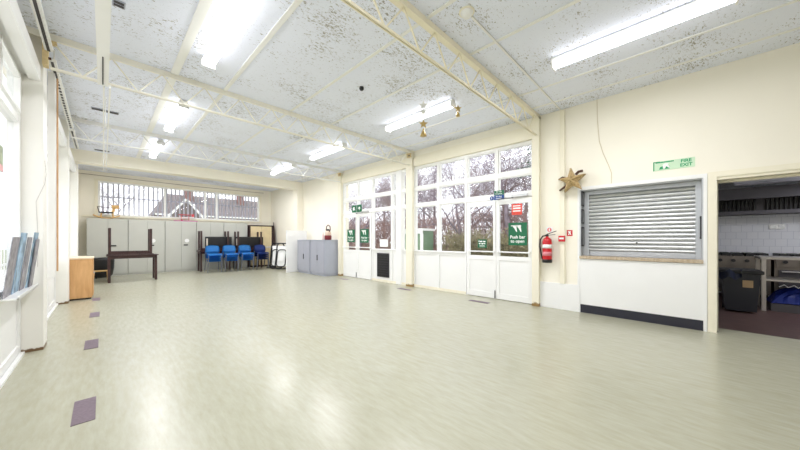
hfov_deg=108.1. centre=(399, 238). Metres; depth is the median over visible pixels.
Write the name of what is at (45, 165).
pull cord
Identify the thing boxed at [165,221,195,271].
tall cabinet
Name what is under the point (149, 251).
dining table
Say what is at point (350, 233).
sign
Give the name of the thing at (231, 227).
tall cabinet
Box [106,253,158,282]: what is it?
dining table
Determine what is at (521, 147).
bare tree
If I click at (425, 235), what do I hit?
cabin
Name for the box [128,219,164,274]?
tall cabinet
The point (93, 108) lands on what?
ceiling vent
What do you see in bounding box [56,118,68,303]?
trim
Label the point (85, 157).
beam
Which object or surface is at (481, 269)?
door
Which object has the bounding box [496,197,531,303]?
door
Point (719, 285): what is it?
oven
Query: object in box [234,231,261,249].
dining table
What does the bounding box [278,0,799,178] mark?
trim
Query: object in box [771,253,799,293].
range
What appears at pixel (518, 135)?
trim
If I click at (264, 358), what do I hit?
floor
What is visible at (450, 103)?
strip light
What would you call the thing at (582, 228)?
frame
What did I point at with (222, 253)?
chair
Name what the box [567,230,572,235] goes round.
sign
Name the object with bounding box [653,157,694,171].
exit sign
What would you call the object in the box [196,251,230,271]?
dining table
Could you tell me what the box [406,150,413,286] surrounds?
trim
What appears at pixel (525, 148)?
bare tree
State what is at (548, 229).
sign
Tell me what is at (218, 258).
chair
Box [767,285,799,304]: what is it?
bag
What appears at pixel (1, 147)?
poster
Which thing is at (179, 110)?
strip light
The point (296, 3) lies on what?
trim
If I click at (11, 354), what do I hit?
window
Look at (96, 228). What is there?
tall cabinet
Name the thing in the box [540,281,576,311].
panel
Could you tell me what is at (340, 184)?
trim
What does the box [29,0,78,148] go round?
rail
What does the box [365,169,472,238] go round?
bare tree
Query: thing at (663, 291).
surround
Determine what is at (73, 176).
trim
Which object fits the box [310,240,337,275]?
base cabinet
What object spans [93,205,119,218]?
rocking horse
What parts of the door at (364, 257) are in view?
kick panel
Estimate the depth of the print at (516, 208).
5.51 m
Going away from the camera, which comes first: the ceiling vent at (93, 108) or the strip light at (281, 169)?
the ceiling vent at (93, 108)
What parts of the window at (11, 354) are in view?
spandrel panel, vent sash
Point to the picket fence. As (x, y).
(3, 243)
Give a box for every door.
[343,214,356,276]
[356,213,371,279]
[467,200,495,297]
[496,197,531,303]
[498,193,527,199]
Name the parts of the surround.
panel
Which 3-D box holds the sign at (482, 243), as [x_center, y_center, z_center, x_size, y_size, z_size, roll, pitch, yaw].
[1.704,0.095,6.012,0.200,0.170,0.014,0,0,44]
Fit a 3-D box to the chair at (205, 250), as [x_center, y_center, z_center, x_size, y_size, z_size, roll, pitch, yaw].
[-6.702,0.676,10.425,0.475,0.752,0.452,0,0,44]
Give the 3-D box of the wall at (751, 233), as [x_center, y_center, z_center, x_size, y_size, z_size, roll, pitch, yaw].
[7.813,-0.010,5.894,5.450,2.420,0.150,0,0,44]
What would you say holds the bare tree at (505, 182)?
on the ground
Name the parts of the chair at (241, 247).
backrest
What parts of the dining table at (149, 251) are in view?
leg, leg, leg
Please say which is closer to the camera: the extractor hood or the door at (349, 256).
the extractor hood
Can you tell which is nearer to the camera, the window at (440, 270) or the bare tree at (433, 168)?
the window at (440, 270)
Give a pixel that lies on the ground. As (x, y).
(379, 244)
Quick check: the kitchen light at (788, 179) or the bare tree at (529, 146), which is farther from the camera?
the bare tree at (529, 146)
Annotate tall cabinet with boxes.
[86,218,127,275]
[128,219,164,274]
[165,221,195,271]
[196,222,223,269]
[224,223,246,268]
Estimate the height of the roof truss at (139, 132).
0.372 m
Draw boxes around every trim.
[0,0,75,171]
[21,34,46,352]
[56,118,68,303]
[69,164,77,256]
[136,0,212,158]
[165,0,302,162]
[207,0,456,167]
[235,0,581,172]
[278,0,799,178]
[295,27,799,180]
[338,172,343,275]
[342,159,405,182]
[396,170,401,284]
[401,169,405,284]
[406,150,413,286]
[413,125,531,166]
[532,114,540,306]
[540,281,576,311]
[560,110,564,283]
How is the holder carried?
attached to the window at (11, 354)
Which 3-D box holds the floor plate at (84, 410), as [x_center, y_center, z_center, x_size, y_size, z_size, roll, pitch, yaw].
[-2.210,1.198,2.031,0.400,0.004,0.110,0,0,44]
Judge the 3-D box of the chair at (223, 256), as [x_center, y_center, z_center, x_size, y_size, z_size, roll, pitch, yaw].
[-6.368,0.826,10.853,0.475,0.752,0.452,0,0,44]
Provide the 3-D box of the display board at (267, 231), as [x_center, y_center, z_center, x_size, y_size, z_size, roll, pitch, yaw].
[-6.244,0.300,12.884,0.535,1.800,1.000,0,0,44]
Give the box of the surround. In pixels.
[577,173,706,331]
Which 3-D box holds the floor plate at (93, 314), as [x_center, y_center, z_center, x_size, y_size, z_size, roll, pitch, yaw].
[-4.844,1.198,4.601,0.400,0.004,0.110,0,0,44]
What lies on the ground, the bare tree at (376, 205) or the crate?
the bare tree at (376, 205)
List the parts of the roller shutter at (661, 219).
rail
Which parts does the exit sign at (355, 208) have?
panel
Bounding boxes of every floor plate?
[70,396,95,426]
[84,338,98,349]
[89,312,99,317]
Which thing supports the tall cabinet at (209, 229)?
on the floor
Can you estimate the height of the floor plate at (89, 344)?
0.004 m
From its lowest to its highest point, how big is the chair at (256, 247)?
0.752 m
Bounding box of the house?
[149,191,256,219]
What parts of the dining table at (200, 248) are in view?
leg, leg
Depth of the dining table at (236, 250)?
12.08 m
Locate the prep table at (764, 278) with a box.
[754,255,799,310]
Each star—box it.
[419,91,427,136]
[454,106,461,116]
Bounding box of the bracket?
[42,40,56,68]
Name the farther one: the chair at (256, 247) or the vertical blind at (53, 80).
the chair at (256, 247)
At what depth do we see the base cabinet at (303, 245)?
10.15 m
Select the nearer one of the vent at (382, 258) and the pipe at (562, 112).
the pipe at (562, 112)
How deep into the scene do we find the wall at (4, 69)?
3.31 m
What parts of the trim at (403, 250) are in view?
spandrel panel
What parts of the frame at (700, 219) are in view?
frame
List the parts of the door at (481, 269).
kick panel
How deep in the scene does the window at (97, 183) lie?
10.88 m
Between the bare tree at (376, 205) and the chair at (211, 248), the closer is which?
the chair at (211, 248)
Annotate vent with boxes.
[91,106,118,114]
[112,0,125,9]
[377,253,388,277]
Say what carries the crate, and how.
on the floor
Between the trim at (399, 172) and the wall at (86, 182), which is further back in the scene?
the wall at (86, 182)
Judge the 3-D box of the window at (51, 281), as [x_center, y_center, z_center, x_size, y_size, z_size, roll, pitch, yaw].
[-5.250,-0.280,4.250,3.020,2.960,0.110,0,0,44]
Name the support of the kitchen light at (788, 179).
hanging from the ceiling
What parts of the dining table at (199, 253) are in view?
leg, leg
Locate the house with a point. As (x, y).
(173, 195)
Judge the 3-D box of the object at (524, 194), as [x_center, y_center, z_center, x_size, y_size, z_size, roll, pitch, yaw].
[2.103,-0.805,5.497,0.588,0.070,0.152,0,0,44]
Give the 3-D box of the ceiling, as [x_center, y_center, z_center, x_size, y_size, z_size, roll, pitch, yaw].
[-2.012,-2.280,5.527,17.200,0.120,6.500,0,0,44]
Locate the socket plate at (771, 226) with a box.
[769,224,784,228]
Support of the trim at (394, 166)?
attached to the wall at (743, 113)
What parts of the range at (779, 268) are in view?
control panel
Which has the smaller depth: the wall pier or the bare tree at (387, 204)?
the wall pier
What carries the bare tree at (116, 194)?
on the ground
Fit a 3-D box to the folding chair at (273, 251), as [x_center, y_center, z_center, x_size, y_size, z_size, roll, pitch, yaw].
[-4.949,0.670,11.651,0.549,1.029,0.267,0,0,0]
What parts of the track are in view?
rail, rail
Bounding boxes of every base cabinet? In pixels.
[69,256,94,300]
[298,240,310,273]
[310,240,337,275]
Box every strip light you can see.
[149,139,164,158]
[164,100,188,132]
[202,0,256,69]
[270,163,295,174]
[310,142,347,160]
[385,99,455,132]
[551,0,738,71]
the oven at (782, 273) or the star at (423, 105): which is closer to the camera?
the star at (423, 105)
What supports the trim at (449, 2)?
attached to the ceiling
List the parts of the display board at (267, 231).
door, door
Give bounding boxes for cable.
[597,107,611,182]
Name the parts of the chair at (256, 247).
backrest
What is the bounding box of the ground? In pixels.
[2,244,482,269]
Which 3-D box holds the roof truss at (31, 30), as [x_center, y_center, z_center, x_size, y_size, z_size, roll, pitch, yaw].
[-1.815,-2.034,5.195,0.095,0.372,6.100,0,0,44]
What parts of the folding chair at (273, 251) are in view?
panel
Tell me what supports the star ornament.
attached to the wall at (743, 113)
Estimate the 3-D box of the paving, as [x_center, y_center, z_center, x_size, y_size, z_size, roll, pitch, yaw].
[-6.651,1.280,1.775,28.000,0.040,5.250,0,0,44]
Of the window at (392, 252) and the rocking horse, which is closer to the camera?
the window at (392, 252)
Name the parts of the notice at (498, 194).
green panel, blue panel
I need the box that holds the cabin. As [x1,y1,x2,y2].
[405,228,434,249]
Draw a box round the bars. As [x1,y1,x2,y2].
[100,183,256,219]
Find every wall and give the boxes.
[3,66,6,78]
[78,169,270,255]
[271,43,799,284]
[644,181,799,296]
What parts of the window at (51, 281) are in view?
spandrel panel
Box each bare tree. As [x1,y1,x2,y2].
[0,159,180,221]
[349,177,405,249]
[349,184,375,249]
[349,187,380,228]
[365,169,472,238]
[365,180,390,238]
[369,170,455,227]
[377,162,488,246]
[377,168,449,228]
[382,161,510,244]
[426,149,530,253]
[426,150,530,232]
[459,147,530,230]
[460,146,530,253]
[503,148,530,191]
[516,146,530,179]
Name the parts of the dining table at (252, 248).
leg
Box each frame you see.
[581,191,583,206]
[581,209,583,223]
[581,227,583,245]
[699,216,701,238]
[707,162,799,332]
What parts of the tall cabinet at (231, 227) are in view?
door, door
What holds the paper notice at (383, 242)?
attached to the window at (392, 252)
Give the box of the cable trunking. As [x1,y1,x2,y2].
[471,16,560,109]
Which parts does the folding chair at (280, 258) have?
frame, seat, panel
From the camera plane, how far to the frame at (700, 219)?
3.81 m
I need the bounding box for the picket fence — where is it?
[0,235,6,275]
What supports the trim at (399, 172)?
attached to the wall at (743, 113)
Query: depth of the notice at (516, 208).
5.50 m
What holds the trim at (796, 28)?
attached to the ceiling
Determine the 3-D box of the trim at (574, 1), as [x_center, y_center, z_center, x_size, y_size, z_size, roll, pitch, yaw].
[-0.526,-2.214,4.816,13.880,0.012,0.035,0,0,44]
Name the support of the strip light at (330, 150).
attached to the ceiling
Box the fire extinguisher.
[539,231,555,262]
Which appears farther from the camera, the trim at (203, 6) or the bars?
the bars
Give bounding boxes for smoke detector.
[459,5,474,19]
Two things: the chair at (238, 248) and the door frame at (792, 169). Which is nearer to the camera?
the door frame at (792, 169)
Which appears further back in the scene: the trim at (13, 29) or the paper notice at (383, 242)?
the paper notice at (383, 242)
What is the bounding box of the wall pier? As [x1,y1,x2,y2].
[293,189,302,230]
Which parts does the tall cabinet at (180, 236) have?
door, door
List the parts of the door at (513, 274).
kick panel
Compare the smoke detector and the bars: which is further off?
the bars
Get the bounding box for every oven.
[718,267,766,290]
[779,270,799,288]
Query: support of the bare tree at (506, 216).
on the ground
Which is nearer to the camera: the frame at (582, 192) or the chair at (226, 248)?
the frame at (582, 192)
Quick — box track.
[95,0,111,170]
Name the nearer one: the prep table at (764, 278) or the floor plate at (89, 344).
the floor plate at (89, 344)
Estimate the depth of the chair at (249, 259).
11.24 m
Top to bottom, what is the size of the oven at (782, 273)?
0.420 m
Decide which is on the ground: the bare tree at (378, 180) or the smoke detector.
the bare tree at (378, 180)
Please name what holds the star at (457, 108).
hanging from the ceiling
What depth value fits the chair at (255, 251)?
11.59 m
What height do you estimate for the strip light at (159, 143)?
0.118 m
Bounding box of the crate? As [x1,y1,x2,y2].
[766,299,799,313]
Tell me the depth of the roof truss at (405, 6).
3.20 m
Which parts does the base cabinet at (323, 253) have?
tambour door, tambour door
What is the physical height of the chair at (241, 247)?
0.752 m
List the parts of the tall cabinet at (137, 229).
door, door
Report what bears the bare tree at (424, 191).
on the ground
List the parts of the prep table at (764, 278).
leg, leg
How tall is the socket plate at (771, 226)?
0.100 m
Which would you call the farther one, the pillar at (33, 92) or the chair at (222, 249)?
the chair at (222, 249)
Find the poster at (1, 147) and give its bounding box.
[0,145,2,172]
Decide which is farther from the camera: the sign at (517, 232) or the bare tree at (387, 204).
the bare tree at (387, 204)
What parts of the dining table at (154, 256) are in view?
leg, leg, leg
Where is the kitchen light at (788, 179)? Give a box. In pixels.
[733,176,799,185]
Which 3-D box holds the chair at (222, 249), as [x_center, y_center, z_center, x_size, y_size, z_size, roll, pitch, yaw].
[-6.325,0.676,10.811,0.475,0.752,0.452,0,0,44]
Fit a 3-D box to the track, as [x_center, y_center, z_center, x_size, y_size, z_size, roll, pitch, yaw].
[-2.926,-1.980,2.872,13.200,0.480,0.108,0,0,44]
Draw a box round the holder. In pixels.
[0,232,39,301]
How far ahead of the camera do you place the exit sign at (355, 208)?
8.98 m
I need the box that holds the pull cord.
[36,165,45,266]
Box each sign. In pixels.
[347,229,354,241]
[352,204,361,212]
[360,229,368,242]
[478,239,486,247]
[508,222,526,244]
[546,227,552,232]
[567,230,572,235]
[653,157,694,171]
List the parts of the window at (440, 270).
spandrel panel, skirting, sill, spandrel panel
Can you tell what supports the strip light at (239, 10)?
attached to the ceiling
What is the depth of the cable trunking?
3.51 m
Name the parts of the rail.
rail, rail, rail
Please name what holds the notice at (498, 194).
attached to the window at (498, 175)
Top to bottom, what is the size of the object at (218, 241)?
0.438 m
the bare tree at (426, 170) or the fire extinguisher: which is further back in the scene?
the bare tree at (426, 170)
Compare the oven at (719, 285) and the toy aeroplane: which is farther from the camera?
the toy aeroplane
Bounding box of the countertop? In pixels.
[579,255,702,263]
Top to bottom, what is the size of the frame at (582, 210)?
0.240 m
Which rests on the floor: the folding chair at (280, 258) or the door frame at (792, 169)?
the folding chair at (280, 258)
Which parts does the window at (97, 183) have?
sill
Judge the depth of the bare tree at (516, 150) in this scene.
16.50 m
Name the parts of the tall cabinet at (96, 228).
door, door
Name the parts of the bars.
rail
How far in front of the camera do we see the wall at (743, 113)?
4.18 m
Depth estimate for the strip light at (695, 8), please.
2.96 m
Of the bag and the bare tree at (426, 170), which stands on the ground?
the bare tree at (426, 170)
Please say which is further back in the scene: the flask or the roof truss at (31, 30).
the flask
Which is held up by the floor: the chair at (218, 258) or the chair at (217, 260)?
the chair at (217, 260)
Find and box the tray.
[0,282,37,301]
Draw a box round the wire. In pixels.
[81,173,257,192]
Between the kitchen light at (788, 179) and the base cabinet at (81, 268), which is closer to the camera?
the kitchen light at (788, 179)
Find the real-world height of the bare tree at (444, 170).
6.497 m
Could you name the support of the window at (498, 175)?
in the wall at (743, 113)
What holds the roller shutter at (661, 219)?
attached to the wall at (743, 113)
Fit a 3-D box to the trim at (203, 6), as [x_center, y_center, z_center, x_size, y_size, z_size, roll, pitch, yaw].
[-2.209,-2.214,3.092,13.880,0.012,0.085,0,0,44]
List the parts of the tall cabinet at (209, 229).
door, door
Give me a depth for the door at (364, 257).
8.72 m
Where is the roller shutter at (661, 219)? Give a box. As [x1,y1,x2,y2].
[582,178,701,258]
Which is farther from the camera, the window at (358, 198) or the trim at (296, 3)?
the window at (358, 198)
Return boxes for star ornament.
[558,168,585,192]
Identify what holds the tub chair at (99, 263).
on the floor
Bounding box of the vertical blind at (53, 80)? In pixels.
[48,71,60,277]
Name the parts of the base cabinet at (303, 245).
tambour door, tambour door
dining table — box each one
[106,228,153,255]
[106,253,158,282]
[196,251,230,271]
[197,231,228,250]
[233,250,261,268]
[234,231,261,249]
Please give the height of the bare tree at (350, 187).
6.716 m
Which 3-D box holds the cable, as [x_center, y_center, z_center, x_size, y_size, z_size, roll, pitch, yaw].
[3.204,-1.540,4.550,0.200,1.360,0.009,0,0,44]
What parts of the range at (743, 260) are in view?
control panel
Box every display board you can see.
[247,225,272,266]
[286,230,306,271]
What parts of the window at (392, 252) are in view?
spandrel panel, skirting, spandrel panel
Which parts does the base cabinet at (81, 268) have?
door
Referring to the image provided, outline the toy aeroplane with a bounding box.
[174,214,197,221]
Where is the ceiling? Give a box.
[17,0,799,191]
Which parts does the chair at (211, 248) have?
backrest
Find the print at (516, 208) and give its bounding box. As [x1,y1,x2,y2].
[513,205,520,211]
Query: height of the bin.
0.710 m
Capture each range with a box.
[718,252,770,298]
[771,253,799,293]
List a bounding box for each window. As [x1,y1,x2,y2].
[0,32,24,388]
[47,127,57,319]
[82,178,261,222]
[343,177,371,214]
[372,171,395,283]
[414,155,466,293]
[466,140,531,202]
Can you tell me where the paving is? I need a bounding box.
[0,270,5,284]
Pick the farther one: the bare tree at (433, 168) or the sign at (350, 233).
the bare tree at (433, 168)
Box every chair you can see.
[94,257,114,278]
[204,254,221,269]
[204,256,221,272]
[205,245,222,266]
[205,250,221,267]
[222,245,238,265]
[222,249,238,267]
[222,253,238,269]
[223,256,237,269]
[237,253,253,268]
[237,255,253,270]
[238,245,253,261]
[238,248,253,266]
[254,245,268,263]
[255,251,268,265]
[269,243,283,268]
[275,243,285,268]
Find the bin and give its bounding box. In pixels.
[718,267,764,312]
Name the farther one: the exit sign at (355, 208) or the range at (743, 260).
the exit sign at (355, 208)
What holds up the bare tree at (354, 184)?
on the ground
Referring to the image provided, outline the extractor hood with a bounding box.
[718,183,799,216]
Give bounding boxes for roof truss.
[26,25,410,165]
[58,114,343,181]
[341,0,538,135]
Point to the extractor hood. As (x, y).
(775, 199)
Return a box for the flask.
[324,225,331,239]
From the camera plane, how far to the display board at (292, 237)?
10.54 m
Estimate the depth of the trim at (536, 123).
5.18 m
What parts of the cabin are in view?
frame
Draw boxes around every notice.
[380,239,387,246]
[494,190,503,199]
[512,203,521,214]
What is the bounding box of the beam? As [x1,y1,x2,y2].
[70,148,302,189]
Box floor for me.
[0,266,799,449]
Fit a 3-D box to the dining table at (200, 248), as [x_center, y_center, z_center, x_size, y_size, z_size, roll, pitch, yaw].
[-7.165,0.073,11.156,0.500,0.750,1.000,0,0,44]
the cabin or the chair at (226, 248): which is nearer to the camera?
the chair at (226, 248)
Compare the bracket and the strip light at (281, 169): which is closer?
the bracket
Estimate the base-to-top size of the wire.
0.044 m
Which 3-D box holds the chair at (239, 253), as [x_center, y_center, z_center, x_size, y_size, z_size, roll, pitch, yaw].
[-5.969,0.751,11.219,0.475,0.752,0.452,0,0,44]
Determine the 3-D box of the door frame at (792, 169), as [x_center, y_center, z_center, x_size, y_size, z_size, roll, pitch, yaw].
[4.749,0.170,3.236,1.822,2.060,0.335,0,0,44]
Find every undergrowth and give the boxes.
[349,205,527,256]
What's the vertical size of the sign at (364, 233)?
0.410 m
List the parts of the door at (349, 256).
kick panel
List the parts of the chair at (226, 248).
backrest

